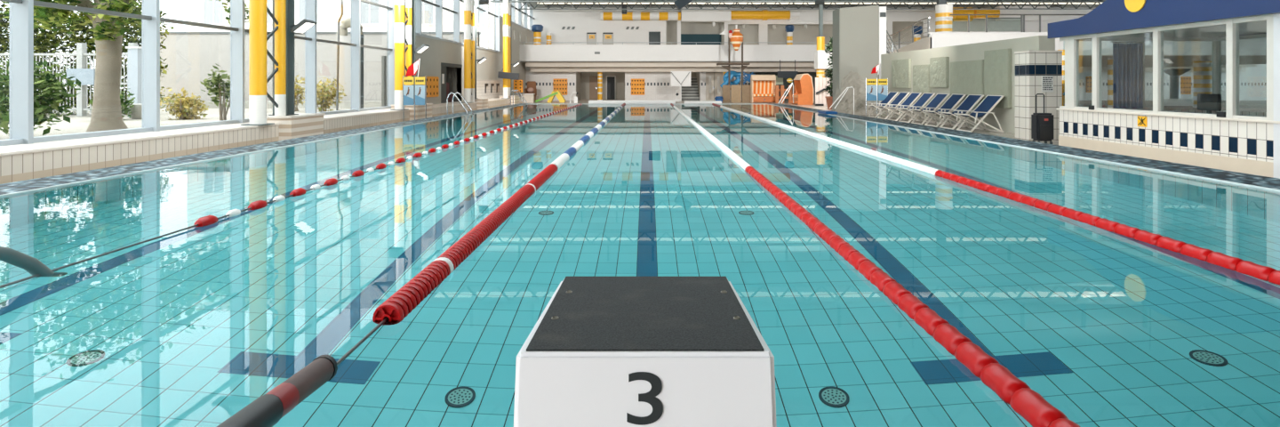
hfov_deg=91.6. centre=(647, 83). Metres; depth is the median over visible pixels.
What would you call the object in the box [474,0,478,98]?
steel post
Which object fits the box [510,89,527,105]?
pool ladder
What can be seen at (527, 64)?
trim
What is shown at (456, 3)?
window
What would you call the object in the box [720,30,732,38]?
figure
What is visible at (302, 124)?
trim
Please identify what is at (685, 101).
ledge
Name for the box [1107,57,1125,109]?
striped column
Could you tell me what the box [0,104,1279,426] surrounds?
pool water
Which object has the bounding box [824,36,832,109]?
potted tree
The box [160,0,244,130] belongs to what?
window
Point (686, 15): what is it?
trim
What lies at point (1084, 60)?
wall
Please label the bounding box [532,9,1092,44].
wall
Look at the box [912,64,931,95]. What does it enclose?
relief panel
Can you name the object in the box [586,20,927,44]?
wall
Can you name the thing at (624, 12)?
loudspeaker
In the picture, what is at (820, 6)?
pole
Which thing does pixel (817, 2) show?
floodlight
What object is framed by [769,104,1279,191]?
trim
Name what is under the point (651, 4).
window
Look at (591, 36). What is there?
door
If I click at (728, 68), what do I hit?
tower
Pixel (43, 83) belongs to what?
shrub
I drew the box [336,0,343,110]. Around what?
downpipe
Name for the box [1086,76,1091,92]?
board
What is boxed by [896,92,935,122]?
deck chair
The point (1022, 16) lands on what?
glass railing
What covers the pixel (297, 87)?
shrub
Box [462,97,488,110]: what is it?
wall
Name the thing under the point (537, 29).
striped column
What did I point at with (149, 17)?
window
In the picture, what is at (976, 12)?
air duct
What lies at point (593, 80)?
door
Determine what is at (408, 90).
picture
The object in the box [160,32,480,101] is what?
wall
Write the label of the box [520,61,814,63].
floor
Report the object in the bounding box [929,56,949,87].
relief panel
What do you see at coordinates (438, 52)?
wall
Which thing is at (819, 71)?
striped column
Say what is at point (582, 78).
wall
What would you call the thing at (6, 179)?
baseboard
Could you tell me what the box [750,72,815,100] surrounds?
wall
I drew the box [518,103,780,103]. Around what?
trim
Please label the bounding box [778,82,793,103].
pool ladder
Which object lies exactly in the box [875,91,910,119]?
deck chair
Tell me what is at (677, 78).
backboard
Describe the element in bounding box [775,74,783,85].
poster
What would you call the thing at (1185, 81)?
board
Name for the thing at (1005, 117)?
wall
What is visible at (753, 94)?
seat cushion
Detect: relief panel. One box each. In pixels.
[891,58,911,87]
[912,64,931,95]
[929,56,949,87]
[950,59,983,96]
[984,48,1011,108]
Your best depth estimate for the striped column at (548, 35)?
43.85 m
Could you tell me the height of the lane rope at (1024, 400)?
0.090 m
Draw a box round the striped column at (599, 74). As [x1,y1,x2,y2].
[597,72,602,100]
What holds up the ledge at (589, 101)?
on the floor at (1244, 105)
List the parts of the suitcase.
handle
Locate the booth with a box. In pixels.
[1048,0,1279,178]
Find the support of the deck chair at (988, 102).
on the floor at (1244, 105)
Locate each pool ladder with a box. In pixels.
[446,92,473,116]
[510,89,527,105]
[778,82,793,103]
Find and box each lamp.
[289,18,316,34]
[413,44,429,53]
[475,56,487,63]
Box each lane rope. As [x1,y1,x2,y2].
[0,103,582,287]
[336,103,625,365]
[670,103,1079,426]
[712,103,1279,284]
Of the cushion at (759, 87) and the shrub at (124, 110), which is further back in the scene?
the cushion at (759, 87)
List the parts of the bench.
backrest, seat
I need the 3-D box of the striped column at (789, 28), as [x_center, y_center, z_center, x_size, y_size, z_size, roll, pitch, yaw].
[10.134,-2.835,44.200,0.640,2.630,0.640,0,0,0]
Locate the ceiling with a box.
[522,2,1099,7]
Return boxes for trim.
[0,95,538,156]
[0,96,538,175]
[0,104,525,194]
[0,104,527,197]
[248,112,325,140]
[390,103,432,119]
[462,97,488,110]
[498,95,519,104]
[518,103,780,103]
[525,62,1255,67]
[530,66,1246,71]
[680,7,731,22]
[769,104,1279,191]
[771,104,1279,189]
[788,9,834,21]
[995,6,1050,21]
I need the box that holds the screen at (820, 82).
[815,75,830,105]
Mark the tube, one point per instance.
(30, 264)
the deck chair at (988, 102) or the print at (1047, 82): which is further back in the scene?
the deck chair at (988, 102)
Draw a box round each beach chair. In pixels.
[750,74,775,102]
[791,73,813,104]
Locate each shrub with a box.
[0,59,81,135]
[88,85,135,119]
[160,87,208,119]
[200,64,230,120]
[272,74,304,111]
[303,75,347,111]
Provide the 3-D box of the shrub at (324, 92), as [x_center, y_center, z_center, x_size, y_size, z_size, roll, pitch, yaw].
[-13.635,0.518,26.412,1.956,1.706,1.593,0,0,38]
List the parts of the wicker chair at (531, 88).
backrest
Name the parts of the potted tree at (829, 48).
pot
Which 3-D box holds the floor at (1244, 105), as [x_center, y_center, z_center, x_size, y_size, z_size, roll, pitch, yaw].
[25.750,1.325,18.000,68.500,0.350,64.000,0,0,0]
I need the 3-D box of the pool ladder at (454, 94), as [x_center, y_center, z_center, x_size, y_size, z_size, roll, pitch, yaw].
[-5.315,0.946,17.750,0.648,1.408,0.538,0,0,0]
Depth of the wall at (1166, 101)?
32.00 m
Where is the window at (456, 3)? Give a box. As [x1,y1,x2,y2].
[440,0,459,43]
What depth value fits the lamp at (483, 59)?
26.86 m
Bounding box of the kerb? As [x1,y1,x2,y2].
[160,100,381,108]
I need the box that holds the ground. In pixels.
[0,97,350,139]
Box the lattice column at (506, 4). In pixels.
[501,0,510,98]
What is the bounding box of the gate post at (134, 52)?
[125,46,141,117]
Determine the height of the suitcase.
0.960 m
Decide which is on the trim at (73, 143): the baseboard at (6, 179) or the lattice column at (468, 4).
the lattice column at (468, 4)
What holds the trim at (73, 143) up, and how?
attached to the wall at (438, 52)
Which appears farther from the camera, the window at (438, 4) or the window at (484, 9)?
the window at (484, 9)
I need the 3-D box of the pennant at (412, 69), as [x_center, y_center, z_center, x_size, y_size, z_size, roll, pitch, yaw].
[-7.040,-0.455,18.700,0.449,0.591,0.032,0,0,0]
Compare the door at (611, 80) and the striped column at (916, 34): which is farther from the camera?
the door at (611, 80)
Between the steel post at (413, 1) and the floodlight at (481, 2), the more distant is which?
the floodlight at (481, 2)
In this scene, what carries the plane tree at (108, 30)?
on the ground
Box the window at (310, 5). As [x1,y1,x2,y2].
[244,0,316,122]
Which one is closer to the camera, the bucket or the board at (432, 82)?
the board at (432, 82)
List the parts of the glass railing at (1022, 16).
post, post, pane rail, handrail, post, post, post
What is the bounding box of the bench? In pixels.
[446,82,454,102]
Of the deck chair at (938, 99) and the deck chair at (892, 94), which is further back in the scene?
the deck chair at (892, 94)
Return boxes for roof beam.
[490,0,1104,2]
[518,0,1105,9]
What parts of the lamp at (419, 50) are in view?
lamp panel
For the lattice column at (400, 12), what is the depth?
18.74 m
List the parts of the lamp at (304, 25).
lamp panel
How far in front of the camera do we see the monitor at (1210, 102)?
9.20 m
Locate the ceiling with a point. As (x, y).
(533, 4)
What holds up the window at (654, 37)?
in the wall at (585, 21)
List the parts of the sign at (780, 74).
panel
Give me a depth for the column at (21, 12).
8.21 m
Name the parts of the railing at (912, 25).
handrail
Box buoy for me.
[786,78,792,82]
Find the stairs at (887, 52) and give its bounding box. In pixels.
[886,30,898,53]
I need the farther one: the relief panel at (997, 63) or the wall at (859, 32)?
the wall at (859, 32)
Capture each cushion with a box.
[527,88,534,92]
[752,80,773,94]
[752,94,775,95]
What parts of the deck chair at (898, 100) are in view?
rail, rail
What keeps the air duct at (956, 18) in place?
hanging from the ceiling
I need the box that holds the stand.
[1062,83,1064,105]
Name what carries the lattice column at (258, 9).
on the trim at (73, 143)
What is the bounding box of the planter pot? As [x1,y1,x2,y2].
[127,103,141,119]
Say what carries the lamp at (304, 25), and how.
attached to the steel post at (290, 4)
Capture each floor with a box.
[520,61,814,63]
[533,99,1266,144]
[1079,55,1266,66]
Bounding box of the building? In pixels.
[0,1,174,114]
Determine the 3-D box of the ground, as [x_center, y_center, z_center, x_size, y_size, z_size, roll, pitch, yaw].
[-34.250,1.310,29.000,51.500,0.180,82.000,0,0,0]
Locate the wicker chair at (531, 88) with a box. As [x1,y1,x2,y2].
[524,80,536,101]
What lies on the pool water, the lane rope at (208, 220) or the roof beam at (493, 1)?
the lane rope at (208, 220)
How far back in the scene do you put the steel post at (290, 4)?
13.10 m
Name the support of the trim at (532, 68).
attached to the wall at (1252, 83)
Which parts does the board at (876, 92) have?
post, post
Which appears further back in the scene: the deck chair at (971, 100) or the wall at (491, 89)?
the wall at (491, 89)
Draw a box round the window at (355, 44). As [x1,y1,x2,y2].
[316,0,360,114]
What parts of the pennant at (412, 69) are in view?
white panel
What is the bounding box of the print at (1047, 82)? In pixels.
[1042,77,1052,89]
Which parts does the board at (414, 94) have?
post, post, post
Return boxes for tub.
[714,96,723,102]
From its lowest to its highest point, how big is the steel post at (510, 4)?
5.065 m
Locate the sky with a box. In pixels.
[187,0,529,49]
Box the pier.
[814,51,832,69]
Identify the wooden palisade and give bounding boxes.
[774,85,795,103]
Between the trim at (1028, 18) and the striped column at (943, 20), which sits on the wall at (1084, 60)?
the striped column at (943, 20)
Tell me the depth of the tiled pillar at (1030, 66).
12.60 m
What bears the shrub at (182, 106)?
on the ground
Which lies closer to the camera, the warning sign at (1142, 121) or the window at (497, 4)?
the warning sign at (1142, 121)
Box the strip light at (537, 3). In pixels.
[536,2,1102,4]
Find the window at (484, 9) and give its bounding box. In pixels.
[476,4,487,49]
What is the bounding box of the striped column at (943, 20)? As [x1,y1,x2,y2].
[935,4,952,31]
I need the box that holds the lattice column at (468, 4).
[461,0,474,103]
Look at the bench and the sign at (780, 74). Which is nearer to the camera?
the bench
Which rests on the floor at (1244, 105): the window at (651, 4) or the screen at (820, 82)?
the screen at (820, 82)
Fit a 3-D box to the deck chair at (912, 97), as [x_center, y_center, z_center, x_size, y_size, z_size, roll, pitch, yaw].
[7.910,0.708,19.190,0.835,0.872,0.726,0,0,0]
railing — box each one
[887,16,929,48]
[949,14,1086,31]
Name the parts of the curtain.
rod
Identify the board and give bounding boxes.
[402,75,426,121]
[423,76,439,96]
[497,69,519,79]
[513,80,522,92]
[553,78,567,95]
[631,78,644,95]
[865,78,887,117]
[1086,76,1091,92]
[1180,76,1191,94]
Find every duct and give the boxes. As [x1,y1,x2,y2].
[336,17,364,108]
[600,11,680,20]
[731,9,799,20]
[952,7,974,21]
[973,9,999,18]
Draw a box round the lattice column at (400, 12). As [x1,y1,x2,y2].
[390,0,412,110]
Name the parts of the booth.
sill, corner post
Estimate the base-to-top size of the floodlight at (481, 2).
2.171 m
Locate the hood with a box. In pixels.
[793,73,813,88]
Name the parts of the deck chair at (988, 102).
rail, seat rail, seat rail, rail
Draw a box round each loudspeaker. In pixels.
[622,4,626,14]
[673,0,692,9]
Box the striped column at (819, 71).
[816,68,825,77]
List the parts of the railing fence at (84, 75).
sign plate, post, post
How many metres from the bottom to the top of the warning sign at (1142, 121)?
0.160 m
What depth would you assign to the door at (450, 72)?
25.78 m
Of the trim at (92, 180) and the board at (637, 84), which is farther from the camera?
the board at (637, 84)
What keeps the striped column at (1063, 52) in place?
on the floor at (1244, 105)
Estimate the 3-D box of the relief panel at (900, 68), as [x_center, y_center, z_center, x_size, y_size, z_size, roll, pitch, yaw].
[8.448,-0.325,20.701,0.097,0.946,1.403,0,0,0]
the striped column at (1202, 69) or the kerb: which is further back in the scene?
the kerb
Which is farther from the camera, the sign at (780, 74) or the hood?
the sign at (780, 74)
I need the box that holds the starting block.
[513,276,776,426]
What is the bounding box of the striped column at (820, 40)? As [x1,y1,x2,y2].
[816,36,824,51]
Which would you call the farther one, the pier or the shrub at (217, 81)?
the pier
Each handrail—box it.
[569,91,577,103]
[829,86,854,114]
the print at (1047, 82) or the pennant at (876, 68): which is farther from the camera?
the pennant at (876, 68)
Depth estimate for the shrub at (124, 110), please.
20.84 m
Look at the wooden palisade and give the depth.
36.80 m
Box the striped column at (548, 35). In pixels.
[546,32,551,44]
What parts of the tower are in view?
post, post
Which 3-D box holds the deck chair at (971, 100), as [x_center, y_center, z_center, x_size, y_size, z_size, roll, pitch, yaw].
[7.910,0.708,15.710,0.835,0.872,0.726,0,0,0]
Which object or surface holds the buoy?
on the wooden palisade
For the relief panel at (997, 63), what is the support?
attached to the wall at (1005, 117)
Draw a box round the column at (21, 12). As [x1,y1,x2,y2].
[0,0,33,145]
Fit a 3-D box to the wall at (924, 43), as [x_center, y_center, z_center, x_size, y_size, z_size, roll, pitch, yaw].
[10.940,-1.350,32.150,0.080,0.900,16.300,0,0,0]
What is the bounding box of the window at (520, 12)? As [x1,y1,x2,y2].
[499,0,534,31]
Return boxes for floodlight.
[479,0,488,4]
[814,0,824,4]
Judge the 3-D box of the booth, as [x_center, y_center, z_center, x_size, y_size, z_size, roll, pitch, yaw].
[9.105,-0.190,9.500,3.190,2.679,4.400,0,0,0]
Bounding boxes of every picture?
[403,85,414,104]
[415,85,424,104]
[866,85,876,100]
[877,85,887,100]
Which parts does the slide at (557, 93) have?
rail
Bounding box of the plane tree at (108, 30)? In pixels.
[2,0,248,132]
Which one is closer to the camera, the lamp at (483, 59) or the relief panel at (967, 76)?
the relief panel at (967, 76)
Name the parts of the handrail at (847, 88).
rail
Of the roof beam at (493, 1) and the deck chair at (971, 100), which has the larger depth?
the roof beam at (493, 1)
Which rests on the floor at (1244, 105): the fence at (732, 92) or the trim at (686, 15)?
the fence at (732, 92)
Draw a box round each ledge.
[588,100,675,103]
[684,100,721,103]
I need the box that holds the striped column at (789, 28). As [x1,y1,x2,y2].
[784,24,794,44]
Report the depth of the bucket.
38.24 m
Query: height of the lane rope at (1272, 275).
0.090 m
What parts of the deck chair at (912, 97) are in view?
seat rail, rail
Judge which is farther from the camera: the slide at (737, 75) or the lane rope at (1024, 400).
the slide at (737, 75)
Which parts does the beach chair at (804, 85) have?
panel, panel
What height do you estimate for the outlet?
0.540 m
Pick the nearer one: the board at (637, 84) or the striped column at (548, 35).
the board at (637, 84)
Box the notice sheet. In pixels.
[1041,75,1053,91]
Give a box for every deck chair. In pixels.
[866,91,898,118]
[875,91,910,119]
[886,92,921,120]
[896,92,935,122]
[909,93,950,125]
[922,93,966,127]
[937,94,983,129]
[954,95,1004,132]
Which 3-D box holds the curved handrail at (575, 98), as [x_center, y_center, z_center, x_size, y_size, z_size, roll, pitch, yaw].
[-4.349,0.837,37.150,0.506,0.761,0.401,0,0,0]
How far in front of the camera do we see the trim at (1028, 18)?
44.70 m
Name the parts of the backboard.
panel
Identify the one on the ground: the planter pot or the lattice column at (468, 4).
the planter pot
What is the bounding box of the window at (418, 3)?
[415,0,421,35]
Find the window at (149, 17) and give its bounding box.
[33,0,159,143]
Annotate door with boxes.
[381,56,462,106]
[587,32,596,44]
[589,76,597,99]
[603,32,613,44]
[606,75,615,99]
[705,72,723,100]
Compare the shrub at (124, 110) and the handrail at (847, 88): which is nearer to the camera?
the shrub at (124, 110)
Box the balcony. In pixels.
[519,44,907,61]
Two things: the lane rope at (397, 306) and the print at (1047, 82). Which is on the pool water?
the lane rope at (397, 306)
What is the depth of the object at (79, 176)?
7.45 m
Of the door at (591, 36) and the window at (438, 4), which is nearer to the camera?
the window at (438, 4)
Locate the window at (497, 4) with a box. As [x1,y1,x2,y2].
[486,0,499,52]
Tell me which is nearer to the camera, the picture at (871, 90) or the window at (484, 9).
the picture at (871, 90)
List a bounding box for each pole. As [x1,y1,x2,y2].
[818,4,823,36]
[936,0,946,5]
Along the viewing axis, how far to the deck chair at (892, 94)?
20.85 m
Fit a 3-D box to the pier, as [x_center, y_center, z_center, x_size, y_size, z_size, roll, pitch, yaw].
[9.666,-1.275,34.000,0.874,0.950,0.800,0,0,0]
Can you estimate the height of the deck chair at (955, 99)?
0.872 m
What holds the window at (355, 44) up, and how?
in the wall at (438, 52)
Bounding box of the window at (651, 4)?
[545,2,1062,7]
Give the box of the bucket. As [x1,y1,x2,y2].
[729,24,743,50]
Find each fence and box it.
[0,42,137,116]
[722,84,750,102]
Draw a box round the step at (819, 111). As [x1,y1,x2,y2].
[817,110,837,113]
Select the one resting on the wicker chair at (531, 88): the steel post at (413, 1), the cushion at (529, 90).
the cushion at (529, 90)
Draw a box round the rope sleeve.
[216,354,337,426]
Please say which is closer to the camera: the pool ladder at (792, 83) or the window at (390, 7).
the window at (390, 7)
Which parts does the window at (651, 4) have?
pane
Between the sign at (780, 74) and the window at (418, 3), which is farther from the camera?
the sign at (780, 74)
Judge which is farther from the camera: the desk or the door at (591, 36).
the door at (591, 36)
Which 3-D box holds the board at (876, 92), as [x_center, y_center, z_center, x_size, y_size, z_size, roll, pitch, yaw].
[7.830,0.480,21.190,0.762,1.340,0.052,0,0,0]
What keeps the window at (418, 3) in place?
in the wall at (438, 52)
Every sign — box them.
[777,60,797,78]
[1137,115,1147,127]
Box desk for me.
[1136,109,1263,116]
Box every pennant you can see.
[405,58,420,76]
[871,64,879,73]
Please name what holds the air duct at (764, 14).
attached to the wall at (585, 21)
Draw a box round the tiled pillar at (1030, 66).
[1014,50,1063,140]
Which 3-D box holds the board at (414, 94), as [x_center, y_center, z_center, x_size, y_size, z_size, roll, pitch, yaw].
[-6.930,0.460,18.540,0.702,1.380,0.052,0,0,0]
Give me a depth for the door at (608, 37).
45.68 m
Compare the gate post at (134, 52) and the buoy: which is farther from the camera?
the buoy
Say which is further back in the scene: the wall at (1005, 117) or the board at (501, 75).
the board at (501, 75)
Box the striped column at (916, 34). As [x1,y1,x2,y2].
[913,25,922,41]
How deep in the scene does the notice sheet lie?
12.59 m
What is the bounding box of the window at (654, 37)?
[648,32,660,44]
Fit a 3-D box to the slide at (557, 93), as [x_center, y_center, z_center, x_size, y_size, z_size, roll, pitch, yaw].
[-5.970,0.833,38.500,1.854,0.837,0.570,0,0,0]
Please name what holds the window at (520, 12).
in the wall at (438, 52)
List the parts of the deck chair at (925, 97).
seat rail, rail, seat rail, rail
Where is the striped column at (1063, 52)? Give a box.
[1057,49,1064,83]
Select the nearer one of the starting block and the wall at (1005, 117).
the starting block
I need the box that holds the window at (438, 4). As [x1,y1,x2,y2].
[419,0,442,39]
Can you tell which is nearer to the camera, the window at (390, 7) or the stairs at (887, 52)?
the window at (390, 7)
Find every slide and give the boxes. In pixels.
[535,90,566,102]
[720,70,755,87]
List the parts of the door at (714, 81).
pane, pane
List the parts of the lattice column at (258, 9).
plate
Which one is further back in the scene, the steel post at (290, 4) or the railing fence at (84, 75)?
the railing fence at (84, 75)
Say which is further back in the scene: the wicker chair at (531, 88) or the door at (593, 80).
the door at (593, 80)
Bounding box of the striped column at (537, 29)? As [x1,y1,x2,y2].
[531,24,543,44]
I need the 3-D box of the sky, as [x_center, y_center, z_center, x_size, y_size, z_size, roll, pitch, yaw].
[-21.750,-6.800,48.950,24.500,16.000,6.100,0,0,0]
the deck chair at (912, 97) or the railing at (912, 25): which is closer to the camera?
the deck chair at (912, 97)
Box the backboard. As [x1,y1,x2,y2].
[670,71,690,101]
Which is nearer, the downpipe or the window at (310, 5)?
the window at (310, 5)
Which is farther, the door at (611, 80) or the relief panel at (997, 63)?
the door at (611, 80)
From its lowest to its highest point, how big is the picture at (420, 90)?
0.593 m
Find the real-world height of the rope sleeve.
0.116 m
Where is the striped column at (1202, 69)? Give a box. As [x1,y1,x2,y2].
[1192,60,1211,107]
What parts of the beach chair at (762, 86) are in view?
panel, panel, panel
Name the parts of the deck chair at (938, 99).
seat rail, rail, seat rail, rail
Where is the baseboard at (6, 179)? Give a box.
[0,101,523,183]
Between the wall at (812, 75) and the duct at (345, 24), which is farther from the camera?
the wall at (812, 75)
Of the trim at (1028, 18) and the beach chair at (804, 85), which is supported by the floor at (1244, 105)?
the beach chair at (804, 85)
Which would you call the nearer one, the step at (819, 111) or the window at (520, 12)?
the step at (819, 111)
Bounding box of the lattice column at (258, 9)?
[240,0,286,125]
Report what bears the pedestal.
on the floor at (1244, 105)
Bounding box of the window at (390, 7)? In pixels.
[360,0,394,111]
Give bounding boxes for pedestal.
[520,93,535,103]
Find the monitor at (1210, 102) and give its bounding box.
[1197,93,1221,113]
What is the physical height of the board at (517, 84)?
0.750 m
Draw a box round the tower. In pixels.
[716,34,749,85]
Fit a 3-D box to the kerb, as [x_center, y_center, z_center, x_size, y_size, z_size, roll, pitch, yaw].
[-16.500,1.050,31.350,15.400,0.340,1.100,0,0,0]
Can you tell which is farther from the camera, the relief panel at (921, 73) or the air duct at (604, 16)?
the air duct at (604, 16)
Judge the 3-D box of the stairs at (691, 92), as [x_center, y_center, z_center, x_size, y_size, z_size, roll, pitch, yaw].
[2.975,0.345,43.895,1.230,1.610,2.450,0,0,0]
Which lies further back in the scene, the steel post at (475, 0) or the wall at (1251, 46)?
the steel post at (475, 0)
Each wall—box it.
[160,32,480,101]
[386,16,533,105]
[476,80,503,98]
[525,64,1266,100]
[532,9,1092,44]
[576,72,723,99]
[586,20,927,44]
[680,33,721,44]
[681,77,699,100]
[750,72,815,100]
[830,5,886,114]
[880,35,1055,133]
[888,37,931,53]
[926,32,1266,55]
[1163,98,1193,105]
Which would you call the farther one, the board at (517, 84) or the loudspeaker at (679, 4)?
the board at (517, 84)
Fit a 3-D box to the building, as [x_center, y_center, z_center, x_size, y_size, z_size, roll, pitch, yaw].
[-24.631,-0.887,24.633,11.634,5.024,1.722,0,0,0]
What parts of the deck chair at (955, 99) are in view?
seat rail, rail, seat rail, rail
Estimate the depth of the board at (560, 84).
42.32 m
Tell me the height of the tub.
0.390 m
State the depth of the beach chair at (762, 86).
38.10 m
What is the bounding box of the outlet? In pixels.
[790,11,799,18]
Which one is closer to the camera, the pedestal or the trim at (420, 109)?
the trim at (420, 109)
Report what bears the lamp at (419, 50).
attached to the steel post at (413, 1)
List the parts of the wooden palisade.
post, post, post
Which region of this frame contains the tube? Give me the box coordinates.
[0,246,54,277]
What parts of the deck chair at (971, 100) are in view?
rail, seat rail, seat rail, rail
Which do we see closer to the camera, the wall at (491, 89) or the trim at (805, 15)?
the wall at (491, 89)
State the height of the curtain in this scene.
1.212 m
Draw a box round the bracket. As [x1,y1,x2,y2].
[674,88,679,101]
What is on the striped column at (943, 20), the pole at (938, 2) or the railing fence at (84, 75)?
the pole at (938, 2)
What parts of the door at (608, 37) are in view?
sign plate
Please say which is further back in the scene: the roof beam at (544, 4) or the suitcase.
the roof beam at (544, 4)
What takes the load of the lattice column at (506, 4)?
on the trim at (73, 143)
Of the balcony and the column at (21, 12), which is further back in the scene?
the balcony
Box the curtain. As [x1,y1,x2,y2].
[1110,41,1144,108]
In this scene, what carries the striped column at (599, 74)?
on the floor at (1244, 105)
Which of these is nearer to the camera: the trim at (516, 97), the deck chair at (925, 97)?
the deck chair at (925, 97)
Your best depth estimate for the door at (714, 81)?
42.48 m
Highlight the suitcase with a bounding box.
[1031,93,1053,143]
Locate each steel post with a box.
[268,0,298,115]
[404,0,415,85]
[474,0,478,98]
[510,3,511,95]

